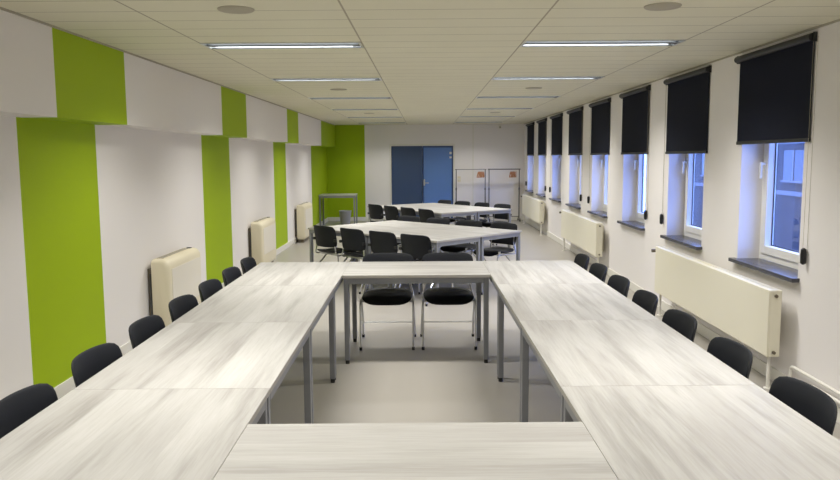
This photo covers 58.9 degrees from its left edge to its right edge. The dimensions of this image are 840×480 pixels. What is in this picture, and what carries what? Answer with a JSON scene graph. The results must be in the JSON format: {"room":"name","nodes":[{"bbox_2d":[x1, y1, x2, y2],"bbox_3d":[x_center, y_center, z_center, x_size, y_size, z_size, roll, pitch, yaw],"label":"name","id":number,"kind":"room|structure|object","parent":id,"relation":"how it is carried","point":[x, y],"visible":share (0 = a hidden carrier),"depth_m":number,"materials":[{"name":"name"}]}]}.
{"room":"meeting room","nodes":[
{"label":"meeting room","id":0,"kind":"room"},
{"bbox_2d":[0,10,334,399],"bbox_3d":[-2.506,-0.570,8.949,0.380,2.560,21.880,0,6,0],"label":"wall","id":1,"kind":"structure","parent":0,"point":[113,162],"depth_m":5.99,"materials":[{"name":"white paint"}]},
{"bbox_2d":[0,7,333,124],"bbox_3d":[-2.317,-1.817,8.809,0.012,0.012,21.880,0,6,0],"label":"trim","id":2,"kind":"structure","parent":1,"relation":"attached to","point":[1,8],"depth_m":5.75,"materials":[{"name":"beige"}]},
{"bbox_2d":[147,247,200,326],"bbox_3d":[-2.442,0.501,7.479,0.220,0.757,1.020,0,6,0],"label":"heater","id":3,"kind":"object","parent":1,"relation":"attached to","point":[175,274],"visible":0.7,"depth_m":7.05,"materials":[{"name":"beige metal"}]},
{"bbox_2d":[157,248,188,258],"bbox_3d":[-2.454,0.132,7.418,0.070,0.004,0.760,0,6,0],"label":"grille","id":4,"kind":"object","parent":3,"relation":"attached to","point":[183,250],"depth_m":7.37,"materials":[{"name":"beige metal"}]},
{"bbox_2d":[54,217,328,398],"bbox_3d":[-2.532,0.653,9.086,0.014,0.100,21.880,0,6,0],"label":"baseboard","id":5,"kind":"structure","parent":1,"relation":"attached to","point":[65,387],"depth_m":6.37,"materials":[{"name":"white"}]},
{"bbox_2d":[248,217,275,264],"bbox_3d":[-2.415,0.057,11.454,0.220,0.757,1.020,0,6,0],"label":"heater","id":6,"kind":"object","parent":1,"relation":"attached to","point":[262,232],"visible":0.85,"depth_m":11.00,"materials":[{"name":"beige metal"}]},
{"bbox_2d":[294,202,312,242],"bbox_3d":[-2.388,-0.376,15.330,0.220,0.757,1.020,0,6,0],"label":"heater","id":7,"kind":"object","parent":1,"relation":"attached to","point":[303,213],"visible":0.94,"depth_m":14.86,"materials":[{"name":"beige metal"}]},
{"bbox_2d":[391,157,422,202],"bbox_3d":[0.064,-1.578,19.988,1.745,2.085,0.080,0,6,0],"label":"door frame","id":8,"kind":"structure","parent":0,"point":[422,157],"depth_m":19.94,"materials":[{"name":"white paint"}]},
{"bbox_2d":[0,0,839,124],"bbox_3d":[0.031,-1.845,8.790,5.950,0.020,22.080,0,6,0],"label":"ceiling","id":9,"kind":"structure","parent":0,"point":[433,58],"depth_m":5.48,"materials":[{"name":"tile"}]},
{"bbox_2d":[217,5,254,13],"bbox_3d":[-1.055,-1.319,4.267,0.208,0.010,0.208,0,6,0],"label":"ceiling speaker","id":10,"kind":"object","parent":9,"relation":"attached to","point":[232,9],"visible":1,"depth_m":4.23,"materials":[{"name":"beige"}]},
{"bbox_2d":[199,42,363,48],"bbox_3d":[-1.038,-1.516,5.654,1.198,0.086,0.280,0,6,0],"label":"ceiling light","id":11,"kind":"object","parent":9,"relation":"attached to","point":[300,45],"visible":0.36,"depth_m":5.64,"materials":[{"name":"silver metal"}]},
{"bbox_2d":[269,78,381,80],"bbox_3d":[-1.020,-1.793,8.138,1.198,0.086,0.280,0,6,0],"label":"ceiling light","id":12,"kind":"object","parent":9,"relation":"attached to","point":[273,79],"visible":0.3,"depth_m":8.12,"materials":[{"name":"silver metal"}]},
{"bbox_2d":[330,88,346,90],"bbox_3d":[-1.020,-1.883,9.316,0.208,0.010,0.208,0,6,0],"label":"ceiling speaker","id":13,"kind":"object","parent":9,"relation":"attached to","point":[335,89],"visible":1,"depth_m":9.26,"materials":[{"name":"beige plastic"}]},
{"bbox_2d":[309,97,391,98],"bbox_3d":[-1.002,-2.082,10.722,1.198,0.086,0.280,0,6,0],"label":"ceiling light","id":14,"kind":"object","parent":9,"relation":"attached to","point":[321,97],"visible":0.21,"depth_m":10.71,"materials":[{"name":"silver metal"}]},
{"bbox_2d":[331,109,398,109],"bbox_3d":[-0.985,-2.370,13.306,1.198,0.086,0.280,0,6,0],"label":"ceiling light","id":15,"kind":"object","parent":9,"relation":"attached to","point":[331,109],"visible":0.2,"depth_m":13.28,"materials":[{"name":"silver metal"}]},
{"bbox_2d":[347,117,402,117],"bbox_3d":[-0.967,-2.659,15.890,1.198,0.086,0.280,0,6,0],"label":"ceiling light","id":16,"kind":"object","parent":9,"relation":"attached to","point":[347,117],"visible":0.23,"depth_m":16.02,"materials":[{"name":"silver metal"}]},
{"bbox_2d":[454,122,489,122],"bbox_3d":[1.459,-2.959,18.456,1.198,0.086,0.280,0,6,0],"label":"ceiling light","id":17,"kind":"object","parent":9,"relation":"attached to","point":[454,122],"visible":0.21,"depth_m":18.58,"materials":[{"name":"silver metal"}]},
{"bbox_2d":[460,116,515,116],"bbox_3d":[1.441,-2.671,15.872,1.198,0.086,0.280,0,6,0],"label":"ceiling light","id":18,"kind":"object","parent":9,"relation":"attached to","point":[460,116],"visible":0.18,"depth_m":15.85,"materials":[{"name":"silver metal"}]},
{"bbox_2d":[466,108,533,109],"bbox_3d":[1.423,-2.382,13.288,1.198,0.086,0.280,0,6,0],"label":"ceiling light","id":19,"kind":"object","parent":9,"relation":"attached to","point":[466,108],"visible":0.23,"depth_m":13.26,"materials":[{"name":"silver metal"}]},
{"bbox_2d":[476,96,560,97],"bbox_3d":[1.405,-2.094,10.704,1.198,0.086,0.280,0,6,0],"label":"ceiling light","id":20,"kind":"object","parent":9,"relation":"attached to","point":[477,96],"visible":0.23,"depth_m":10.68,"materials":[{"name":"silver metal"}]},
{"bbox_2d":[525,87,541,88],"bbox_3d":[1.420,-1.895,9.298,0.208,0.010,0.208,0,6,0],"label":"ceiling speaker","id":21,"kind":"object","parent":9,"relation":"attached to","point":[528,87],"visible":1,"depth_m":9.27,"materials":[{"name":"beige plastic"}]},
{"bbox_2d":[491,76,604,79],"bbox_3d":[1.388,-1.805,8.120,1.198,0.086,0.280,0,6,0],"label":"ceiling light","id":22,"kind":"object","parent":9,"relation":"attached to","point":[565,77],"visible":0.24,"depth_m":8.12,"materials":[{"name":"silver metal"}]},
{"bbox_2d":[519,40,685,46],"bbox_3d":[1.370,-1.528,5.636,1.198,0.086,0.280,0,6,0],"label":"ceiling light","id":23,"kind":"object","parent":9,"relation":"attached to","point":[587,43],"visible":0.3,"depth_m":5.62,"materials":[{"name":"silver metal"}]},
{"bbox_2d":[644,2,681,10],"bbox_3d":[1.385,-1.331,4.249,0.208,0.010,0.208,0,6,0],"label":"ceiling speaker","id":24,"kind":"object","parent":9,"relation":"attached to","point":[663,6],"visible":1,"depth_m":4.22,"materials":[{"name":"beige plastic"}]},
{"bbox_2d":[327,124,523,216],"bbox_3d":[0.219,-1.804,19.861,5.680,2.560,0.120,0,6,0],"label":"wall","id":25,"kind":"structure","parent":0,"point":[358,162],"depth_m":19.77,"materials":[{"name":"white paint"}]},
{"bbox_2d":[389,144,454,217],"bbox_3d":[0.063,-1.536,19.832,1.745,2.035,0.120,0,6,0],"label":"door","id":26,"kind":"structure","parent":25,"relation":"in","point":[438,159],"depth_m":19.83,"materials":[{"name":"dark blue paint"},{"name":"blue paint"},{"name":"metal"}]},
{"bbox_2d":[329,216,522,220],"bbox_3d":[0.151,-0.574,19.932,5.190,0.100,0.014,0,6,0],"label":"baseboard","id":27,"kind":"structure","parent":25,"relation":"attached to","point":[521,217],"depth_m":19.94,"materials":[{"name":"white"}]},
{"bbox_2d":[472,124,473,215],"bbox_3d":[1.408,-1.842,19.779,0.030,2.440,0.020,0,6,0],"label":"trim","id":28,"kind":"structure","parent":25,"relation":"attached to","point":[473,124],"depth_m":19.76,"materials":[{"name":"white plastic"}]},
{"bbox_2d":[270,220,839,440],"bbox_3d":[0.046,0.739,9.078,5.950,0.100,22.080,0,6,0],"label":"floor","id":29,"kind":"structure","parent":0,"point":[387,381],"depth_m":6.02,"materials":[{"name":"plastic"}]},
{"bbox_2d":[0,383,57,438],"bbox_3d":[-1.323,0.988,2.842,0.518,0.804,0.513,0,6,0],"label":"chair","id":30,"kind":"object","parent":29,"relation":"on","point":[18,407],"visible":0.19,"depth_m":2.87,"materials":[{"name":"black plastic"}]},
{"bbox_2d":[71,343,122,386],"bbox_3d":[-1.325,0.916,3.489,0.518,0.804,0.513,0,6,1],"label":"chair","id":31,"kind":"object","parent":29,"relation":"on","point":[88,363],"visible":0.12,"depth_m":3.49,"materials":[{"name":"black plastic"}]},
{"bbox_2d":[0,388,269,479],"bbox_3d":[-1.028,1.056,2.513,0.818,0.740,1.250,0,6,0],"label":"conference table","id":32,"kind":"object","parent":29,"relation":"on","point":[96,434],"visible":0.91,"depth_m":2.57,"materials":[{"name":"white wood"}]},
{"bbox_2d":[128,315,164,348],"bbox_3d":[-1.328,0.844,4.134,0.518,0.804,0.513,0,6,0],"label":"chair","id":33,"kind":"object","parent":29,"relation":"on","point":[144,328],"visible":0.14,"depth_m":4.15,"materials":[{"name":"black"}]},
{"bbox_2d":[168,294,198,321],"bbox_3d":[-1.330,0.773,4.771,0.518,0.804,0.513,0,6,1],"label":"chair","id":34,"kind":"object","parent":29,"relation":"on","point":[179,306],"visible":0.18,"depth_m":4.79,"materials":[{"name":"black plastic"}]},
{"bbox_2d":[73,322,311,423],"bbox_3d":[-1.032,0.917,3.757,0.818,0.740,1.250,0,6,0],"label":"conference table","id":35,"kind":"object","parent":29,"relation":"on","point":[229,355],"visible":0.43,"depth_m":3.59,"materials":[{"name":"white wood"}]},
{"bbox_2d":[198,279,222,302],"bbox_3d":[-1.333,0.703,5.397,0.518,0.804,0.513,0,6,1],"label":"chair","id":36,"kind":"object","parent":29,"relation":"on","point":[207,288],"visible":0.09,"depth_m":5.42,"materials":[{"name":"black plastic"}]},
{"bbox_2d":[222,266,241,286],"bbox_3d":[-1.335,0.633,6.022,0.518,0.804,0.513,0,6,0],"label":"chair","id":37,"kind":"object","parent":29,"relation":"on","point":[230,274],"visible":0.12,"depth_m":6.05,"materials":[{"name":"black plastic"}]},
{"bbox_2d":[240,257,256,273],"bbox_3d":[-1.338,0.566,6.628,0.518,0.804,0.513,0,6,-1],"label":"chair","id":38,"kind":"object","parent":29,"relation":"on","point":[247,263],"visible":0.15,"depth_m":6.66,"materials":[{"name":"black"}]},
{"bbox_2d":[172,285,335,423],"bbox_3d":[-1.037,0.778,5.001,0.818,0.740,1.250,0,6,0],"label":"conference table","id":39,"kind":"object","parent":29,"relation":"on","point":[284,303],"visible":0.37,"depth_m":4.89,"materials":[{"name":"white wood"}]},
{"bbox_2d":[227,262,349,379],"bbox_3d":[-1.042,0.639,6.245,0.818,0.740,1.250,0,6,0],"label":"conference table","id":40,"kind":"object","parent":29,"relation":"on","point":[264,273],"visible":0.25,"depth_m":6.09,"materials":[{"name":"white wood"}]},
{"bbox_2d":[313,225,359,261],"bbox_3d":[-1.141,0.193,9.957,0.518,0.804,0.513,-6,9,-43],"label":"chair","id":41,"kind":"object","parent":29,"relation":"on","point":[325,236],"visible":0.83,"depth_m":9.77,"materials":[{"name":"black fabric"}]},
{"bbox_2d":[319,193,357,225],"bbox_3d":[-2.021,-0.746,18.496,0.890,0.785,0.660,0,6,0],"label":"side table","id":42,"kind":"object","parent":29,"relation":"on","point":[349,195],"visible":0.77,"depth_m":18.18,"materials":[{"name":"grey metal"}]},
{"bbox_2d":[339,210,350,223],"bbox_3d":[-1.910,-0.583,19.047,0.327,0.338,0.325,0,6,0],"label":"waste bin","id":43,"kind":"object","parent":29,"relation":"on","point":[345,215],"visible":0.99,"depth_m":18.94,"materials":[{"name":"silver metal"}]},
{"bbox_2d":[308,224,407,290],"bbox_3d":[-0.819,0.211,10.063,1.208,0.740,0.798,6,9,44],"label":"conference table","id":44,"kind":"object","parent":29,"relation":"on","point":[365,228],"visible":0.44,"depth_m":10.13,"materials":[{"name":"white wood"}]},
{"bbox_2d":[339,228,388,293],"bbox_3d":[-0.743,0.234,9.567,0.518,0.804,0.513,-6,9,-43],"label":"chair","id":45,"kind":"object","parent":29,"relation":"on","point":[352,239],"visible":0.78,"depth_m":9.36,"materials":[{"name":"black"}]},
{"bbox_2d":[368,204,400,245],"bbox_3d":[-0.719,-0.294,14.299,0.518,0.804,0.513,-5,8,-37],"label":"chair","id":46,"kind":"object","parent":29,"relation":"on","point":[375,211],"visible":0.51,"depth_m":14.09,"materials":[{"name":"black plastic"}]},
{"bbox_2d":[359,253,415,350],"bbox_3d":[-0.293,0.545,6.760,0.513,0.804,0.518,0,6,0],"label":"chair","id":47,"kind":"object","parent":29,"relation":"on","point":[374,296],"visible":0.58,"depth_m":6.72,"materials":[{"name":"black fabric"}]},
{"bbox_2d":[383,205,398,220],"bbox_3d":[-0.399,-0.246,13.847,0.518,0.804,0.513,-5,8,-34],"label":"chair","id":48,"kind":"object","parent":29,"relation":"on","point":[391,212],"visible":0.42,"depth_m":13.63,"materials":[{"name":"black"}]},
{"bbox_2d":[365,230,419,293],"bbox_3d":[-0.344,0.275,9.177,0.513,0.804,0.518,6,9,44],"label":"chair","id":49,"kind":"object","parent":29,"relation":"on","point":[380,242],"visible":0.48,"depth_m":8.96,"materials":[{"name":"black"}]},
{"bbox_2d":[355,220,446,261],"bbox_3d":[-0.258,0.145,10.629,1.208,0.740,0.798,6,9,44],"label":"conference table","id":50,"kind":"object","parent":29,"relation":"on","point":[392,223],"visible":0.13,"depth_m":10.57,"materials":[{"name":"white wood"}]},
{"bbox_2d":[368,204,436,221],"bbox_3d":[-0.353,-0.272,14.371,0.798,0.740,1.208,-5,8,-35],"label":"conference table","id":51,"kind":"object","parent":29,"relation":"on","point":[399,206],"visible":0.21,"depth_m":14.39,"materials":[{"name":"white wood"}]},
{"bbox_2d":[397,216,419,252],"bbox_3d":[-0.281,0.055,11.149,0.513,0.804,0.518,6,9,44],"label":"chair","id":52,"kind":"object","parent":29,"relation":"on","point":[401,218],"visible":0.1,"depth_m":11.26,"materials":[{"name":"black plastic"}]},
{"bbox_2d":[213,422,617,479],"bbox_3d":[-0.014,1.071,2.326,1.204,0.740,0.798,0,6,0],"label":"conference table","id":53,"kind":"object","parent":29,"relation":"on","point":[480,450],"visible":1,"depth_m":2.41,"materials":[{"name":"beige laminate"}]},
{"bbox_2d":[342,261,489,363],"bbox_3d":[-0.030,0.608,6.472,1.204,0.740,0.798,0,6,0],"label":"conference table","id":54,"kind":"object","parent":29,"relation":"on","point":[398,272],"visible":0.94,"depth_m":6.12,"materials":[{"name":"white laminate"}]},
{"bbox_2d":[398,207,433,251],"bbox_3d":[-0.079,-0.197,13.393,0.518,0.804,0.513,-4,8,-33],"label":"chair","id":55,"kind":"object","parent":29,"relation":"on","point":[405,211],"visible":0.22,"depth_m":13.18,"materials":[{"name":"black plastic"}]},
{"bbox_2d":[367,229,481,288],"bbox_3d":[0.043,0.301,9.219,1.208,0.740,0.798,6,9,44],"label":"conference table","id":56,"kind":"object","parent":29,"relation":"on","point":[438,239],"visible":0.36,"depth_m":9.01,"materials":[{"name":"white wood"}]},
{"bbox_2d":[398,234,452,305],"bbox_3d":[0.054,0.317,8.787,0.513,0.804,0.518,5,9,42],"label":"chair","id":57,"kind":"object","parent":29,"relation":"on","point":[417,246],"visible":0.48,"depth_m":8.57,"materials":[{"name":"black"}]},
{"bbox_2d":[418,209,434,250],"bbox_3d":[0.242,-0.148,12.940,0.518,0.804,0.513,-4,8,-33],"label":"chair","id":58,"kind":"object","parent":29,"relation":"on","point":[424,214],"visible":0.25,"depth_m":12.74,"materials":[{"name":"black plastic"}]},
{"bbox_2d":[403,203,467,219],"bbox_3d":[0.301,-0.327,14.828,0.798,0.740,1.208,-5,8,-35],"label":"conference table","id":59,"kind":"object","parent":29,"relation":"on","point":[419,204],"visible":0.22,"depth_m":14.67,"materials":[{"name":"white wood"}]},
{"bbox_2d":[426,218,449,251],"bbox_3d":[0.147,0.099,10.729,0.518,0.804,0.513,-7,9,-44],"label":"chair","id":60,"kind":"object","parent":29,"relation":"on","point":[429,220],"visible":0.12,"depth_m":10.85,"materials":[{"name":"black plastic"}]},
{"bbox_2d":[438,200,450,217],"bbox_3d":[0.373,-0.417,15.342,0.518,0.804,0.513,-5,8,-34],"label":"chair","id":61,"kind":"object","parent":29,"relation":"on","point":[439,201],"visible":0.15,"depth_m":15.43,"materials":[{"name":"black"}]},
{"bbox_2d":[414,208,477,252],"bbox_3d":[0.343,-0.166,13.387,0.798,0.740,1.208,-5,8,-35],"label":"conference table","id":62,"kind":"object","parent":29,"relation":"on","point":[438,212],"visible":0.32,"depth_m":13.01,"materials":[{"name":"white wood"}]},
{"bbox_2d":[420,252,476,349],"bbox_3d":[0.257,0.541,6.762,0.513,0.804,0.518,0,6,0],"label":"chair","id":63,"kind":"object","parent":29,"relation":"on","point":[440,295],"visible":0.62,"depth_m":6.75,"materials":[{"name":"black fabric"}]},
{"bbox_2d":[446,201,469,224],"bbox_3d":[0.717,-0.365,14.856,0.518,0.804,0.513,-5,8,-37],"label":"chair","id":64,"kind":"object","parent":29,"relation":"on","point":[455,219],"visible":0.37,"depth_m":14.89,"materials":[{"name":"black"}]},
{"bbox_2d":[439,220,481,257],"bbox_3d":[0.573,0.143,10.312,0.513,0.804,0.518,5,9,42],"label":"chair","id":65,"kind":"object","parent":29,"relation":"on","point":[464,247],"visible":0.51,"depth_m":10.28,"materials":[{"name":"black"}]},
{"bbox_2d":[416,225,521,294],"bbox_3d":[0.604,0.234,9.785,1.208,0.740,0.798,6,9,44],"label":"conference table","id":66,"kind":"object","parent":29,"relation":"on","point":[487,233],"visible":0.49,"depth_m":9.54,"materials":[{"name":"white wood"}]},
{"bbox_2d":[455,169,485,219],"bbox_3d":[1.330,-1.175,19.532,0.820,1.367,0.454,0,6,0],"label":"coat rack","id":67,"kind":"object","parent":29,"relation":"on","point":[455,169],"visible":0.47,"depth_m":19.49,"materials":[{"name":"grey metal"}]},
{"bbox_2d":[437,206,511,247],"bbox_3d":[0.997,-0.221,13.844,0.798,0.740,1.208,-5,8,-35],"label":"conference table","id":68,"kind":"object","parent":29,"relation":"on","point":[481,210],"visible":0.39,"depth_m":13.50,"materials":[{"name":"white wood"}]},
{"bbox_2d":[472,202,493,244],"bbox_3d":[1.064,-0.312,14.366,0.518,0.804,0.513,-4,8,-33],"label":"chair","id":69,"kind":"object","parent":29,"relation":"on","point":[481,204],"visible":0.29,"depth_m":14.40,"materials":[{"name":"black"}]},
{"bbox_2d":[471,222,516,260],"bbox_3d":[1.003,0.188,9.891,0.518,0.804,0.513,-6,9,-42],"label":"chair","id":70,"kind":"object","parent":29,"relation":"on","point":[498,251],"visible":0.56,"depth_m":9.91,"materials":[{"name":"black"}]},
{"bbox_2d":[482,204,513,247],"bbox_3d":[1.408,-0.260,13.879,0.518,0.804,0.513,-5,8,-35],"label":"chair","id":71,"kind":"object","parent":29,"relation":"on","point":[506,206],"visible":0.42,"depth_m":13.95,"materials":[{"name":"black plastic"}]},
{"bbox_2d":[488,169,520,221],"bbox_3d":[2.205,-1.182,19.525,0.850,1.373,0.454,0,6,0],"label":"coat rack","id":72,"kind":"object","parent":29,"relation":"on","point":[518,216],"visible":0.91,"depth_m":19.51,"materials":[{"name":"grey metal"}]},
{"bbox_2d":[521,194,545,234],"bbox_3d":[2.634,-0.625,17.385,0.195,0.739,2.966,0,6,0],"label":"radiator","id":73,"kind":"object","parent":29,"relation":"on","point":[533,208],"visible":1,"depth_m":16.66,"materials":[{"name":"beige metal"}]},
{"bbox_2d":[482,260,603,378],"bbox_3d":[0.984,0.627,6.251,0.818,0.740,1.250,0,6,0],"label":"conference table","id":74,"kind":"object","parent":29,"relation":"on","point":[558,271],"visible":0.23,"depth_m":6.08,"materials":[{"name":"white wood"}]},
{"bbox_2d":[497,283,658,421],"bbox_3d":[0.989,0.765,5.007,0.818,0.740,1.250,0,6,0],"label":"conference table","id":75,"kind":"object","parent":29,"relation":"on","point":[598,301],"visible":0.48,"depth_m":4.90,"materials":[{"name":"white wood"}]},
{"bbox_2d":[559,209,603,262],"bbox_3d":[2.597,-0.029,12.049,0.195,0.739,2.826,0,6,0],"label":"radiator","id":76,"kind":"object","parent":29,"relation":"on","point":[586,233],"visible":0.94,"depth_m":11.50,"materials":[{"name":"beige metal"}]},
{"bbox_2d":[563,209,599,222],"bbox_3d":[2.575,-0.387,12.002,0.070,0.018,2.768,0,6,0],"label":"grille","id":77,"kind":"object","parent":76,"relation":"attached to","point":[581,218],"depth_m":11.94,"materials":[{"name":"beige metal"}]},
{"bbox_2d":[574,253,589,270],"bbox_3d":[1.276,0.539,6.725,0.518,0.804,0.513,0,6,1],"label":"chair","id":78,"kind":"object","parent":29,"relation":"on","point":[582,260],"visible":0.16,"depth_m":6.76,"materials":[{"name":"black"}]},
{"bbox_2d":[589,263,606,282],"bbox_3d":[1.278,0.608,6.110,0.518,0.804,0.513,0,6,0],"label":"chair","id":79,"kind":"object","parent":29,"relation":"on","point":[598,270],"visible":0.17,"depth_m":6.14,"materials":[{"name":"black plastic"}]},
{"bbox_2d":[607,275,629,297],"bbox_3d":[1.281,0.678,5.484,0.518,0.804,0.513,0,6,0],"label":"chair","id":80,"kind":"object","parent":29,"relation":"on","point":[621,284],"visible":0.13,"depth_m":5.51,"materials":[{"name":"black plastic"}]},
{"bbox_2d":[519,320,755,421],"bbox_3d":[0.994,0.904,3.763,0.818,0.740,1.250,0,6,0],"label":"conference table","id":81,"kind":"object","parent":29,"relation":"on","point":[569,352],"visible":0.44,"depth_m":3.59,"materials":[{"name":"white wood"}]},
{"bbox_2d":[632,290,657,315],"bbox_3d":[1.283,0.748,4.857,0.518,0.804,0.513,0,6,1],"label":"chair","id":82,"kind":"object","parent":29,"relation":"on","point":[647,300],"visible":0.08,"depth_m":4.88,"materials":[{"name":"black"}]},
{"bbox_2d":[662,309,696,341],"bbox_3d":[1.286,0.820,4.212,0.518,0.804,0.513,0,6,-1],"label":"chair","id":83,"kind":"object","parent":29,"relation":"on","point":[684,323],"visible":0.14,"depth_m":4.23,"materials":[{"name":"black plastic"}]},
{"bbox_2d":[560,385,839,479],"bbox_3d":[0.999,1.043,2.519,0.818,0.740,1.250,0,6,0],"label":"conference table","id":84,"kind":"object","parent":29,"relation":"on","point":[684,432],"visible":0.94,"depth_m":2.56,"materials":[{"name":"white laminate"}]},
{"bbox_2d":[651,246,781,389],"bbox_3d":[2.560,0.574,6.647,0.195,0.739,2.696,0,6,0],"label":"radiator","id":85,"kind":"object","parent":29,"relation":"on","point":[748,310],"visible":1,"depth_m":6.09,"materials":[{"name":"beige metal"}]},
{"bbox_2d":[657,246,779,290],"bbox_3d":[2.537,0.217,6.593,0.070,0.018,2.622,0,6,0],"label":"grille","id":86,"kind":"object","parent":85,"relation":"attached to","point":[752,284],"depth_m":6.27,"materials":[{"name":"beige metal"}]},
{"bbox_2d":[707,337,752,378],"bbox_3d":[1.288,0.894,3.545,0.518,0.804,0.513,0,6,1],"label":"chair","id":87,"kind":"object","parent":29,"relation":"on","point":[732,353],"visible":0.2,"depth_m":3.55,"materials":[{"name":"black plastic"}]},
{"bbox_2d":[769,376,837,434],"bbox_3d":[1.291,0.969,2.880,0.518,0.804,0.513,0,6,0],"label":"chair","id":88,"kind":"object","parent":29,"relation":"on","point":[809,401],"visible":0.1,"depth_m":2.87,"materials":[{"name":"black plastic"}]},
{"bbox_2d":[523,21,839,406],"bbox_3d":[2.817,-0.597,8.910,0.266,2.560,21.880,0,6,0],"label":"wall","id":89,"kind":"structure","parent":0,"point":[732,186],"depth_m":6.45,"materials":[{"name":"white paint"}]},
{"bbox_2d":[525,122,534,184],"bbox_3d":[2.720,-2.112,18.491,0.053,1.567,1.261,0,6,0],"label":"roller blind","id":90,"kind":"object","parent":89,"relation":"attached to","point":[530,127],"visible":1,"depth_m":18.43,"materials":[{"name":"black fabric"}]},
{"bbox_2d":[536,118,546,190],"bbox_3d":[2.707,-1.904,16.633,0.053,1.567,1.261,0,6,0],"label":"roller blind","id":91,"kind":"object","parent":89,"relation":"attached to","point":[542,124],"visible":1,"depth_m":16.53,"materials":[{"name":"black fabric"}]},
{"bbox_2d":[549,159,560,202],"bbox_3d":[2.825,-1.560,14.835,0.315,1.560,1.100,0,6,0],"label":"window","id":92,"kind":"structure","parent":89,"relation":"in","point":[558,200],"depth_m":14.90,"materials":[{"name":"white"}]},
{"bbox_2d":[549,113,562,191],"bbox_3d":[2.695,-1.703,14.828,0.053,1.567,1.261,0,6,0],"label":"roller blind","id":93,"kind":"object","parent":92,"relation":"attached to","point":[556,142],"visible":1,"depth_m":14.77,"materials":[{"name":"black fabric"}]},
{"bbox_2d":[565,155,580,208],"bbox_3d":[2.813,-1.355,13.003,0.315,1.560,1.100,0,6,0],"label":"window","id":94,"kind":"structure","parent":89,"relation":"in","point":[577,206],"depth_m":13.40,"materials":[{"name":"white plastic"}]},
{"bbox_2d":[566,106,583,200],"bbox_3d":[2.682,-1.495,12.970,0.053,1.567,1.261,0,6,0],"label":"roller blind","id":95,"kind":"object","parent":94,"relation":"attached to","point":[575,115],"visible":1,"depth_m":12.83,"materials":[{"name":"black fabric"}]},
{"bbox_2d":[587,155,607,217],"bbox_3d":[2.800,-1.151,11.171,0.315,1.560,1.100,0,6,0],"label":"window","id":96,"kind":"structure","parent":89,"relation":"in","point":[603,214],"depth_m":11.57,"materials":[{"name":"white plastic"}]},
{"bbox_2d":[587,97,610,202],"bbox_3d":[2.669,-1.294,11.165,0.053,1.567,1.261,0,6,0],"label":"roller blind","id":97,"kind":"object","parent":96,"relation":"attached to","point":[600,114],"visible":1,"depth_m":11.07,"materials":[{"name":"black fabric"}]},
{"bbox_2d":[617,154,644,230],"bbox_3d":[2.788,-0.946,9.340,0.315,1.560,1.100,0,6,0],"label":"window","id":98,"kind":"structure","parent":89,"relation":"in","point":[639,224],"depth_m":9.74,"materials":[{"name":"white plastic"}]},
{"bbox_2d":[619,85,650,219],"bbox_3d":[2.657,-1.086,9.306,0.053,1.567,1.261,0,6,0],"label":"roller blind","id":99,"kind":"object","parent":98,"relation":"attached to","point":[635,106],"visible":1,"depth_m":9.18,"materials":[{"name":"black fabric"}]},
{"bbox_2d":[660,154,701,249],"bbox_3d":[2.775,-0.742,7.508,0.315,1.560,1.100,0,6,0],"label":"window","id":100,"kind":"structure","parent":89,"relation":"in","point":[691,231],"depth_m":7.90,"materials":[{"name":"white plastic"}]},
{"bbox_2d":[660,65,711,223],"bbox_3d":[2.644,-0.885,7.502,0.053,1.567,1.261,0,6,0],"label":"roller blind","id":101,"kind":"object","parent":100,"relation":"attached to","point":[688,93],"visible":1,"depth_m":7.37,"materials":[{"name":"black fabric"}]},
{"bbox_2d":[523,216,839,423],"bbox_3d":[2.684,0.627,9.047,0.014,0.100,21.880,0,6,0],"label":"baseboard","id":102,"kind":"structure","parent":89,"relation":"attached to","point":[758,364],"depth_m":7.14,"materials":[{"name":"white"}]},
{"bbox_2d":[525,19,839,123],"bbox_3d":[2.670,-1.842,8.772,0.012,0.012,21.880,0,6,0],"label":"trim","id":103,"kind":"structure","parent":89,"relation":"attached to","point":[837,20],"depth_m":6.46,"materials":[{"name":"beige"}]},
{"bbox_2d":[728,143,799,282],"bbox_3d":[2.762,-0.537,5.677,0.315,1.560,1.100,0,6,0],"label":"window","id":104,"kind":"structure","parent":89,"relation":"in","point":[769,253],"depth_m":6.06,"materials":[{"name":"white plastic"}]},
{"bbox_2d":[734,32,817,264],"bbox_3d":[2.631,-0.677,5.643,0.053,1.567,1.261,0,6,0],"label":"roller blind","id":105,"kind":"object","parent":104,"relation":"attached to","point":[776,81],"visible":1,"depth_m":5.49,"materials":[{"name":"black fabric"}]},
{"bbox_2d":[788,366,839,395],"bbox_3d":[2.615,1.219,3.228,0.022,0.216,4.181,0,6,0],"label":"pipe","id":106,"kind":"object","parent":89,"relation":"attached to","point":[790,367],"visible":0.81,"depth_m":4.98,"materials":[{"name":"white metal"}]},
{"bbox_2d":[813,385,839,403],"bbox_3d":[2.615,1.261,3.097,0.022,0.160,3.911,0,6,0],"label":"pipe","id":107,"kind":"object","parent":89,"relation":"attached to","point":[832,397],"visible":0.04,"depth_m":4.71,"materials":[{"name":"white metal"}]},
{"label":"outside","id":108,"kind":"structure","parent":0,"visible":0},
{"bbox_3d":[21.590,3.040,15.284,37.080,0.100,90.000,0,6,0],"label":"ground","id":109,"kind":"structure","parent":108,"visible":0},
{"bbox_2d":[693,142,804,250],"bbox_3d":[21.156,-1.561,21.817,8.600,7.600,68.600,0,6,0],"label":"neighbouring building","id":110,"kind":"structure","parent":109,"relation":"on","point":[790,156],"depth_m":35.06,"materials":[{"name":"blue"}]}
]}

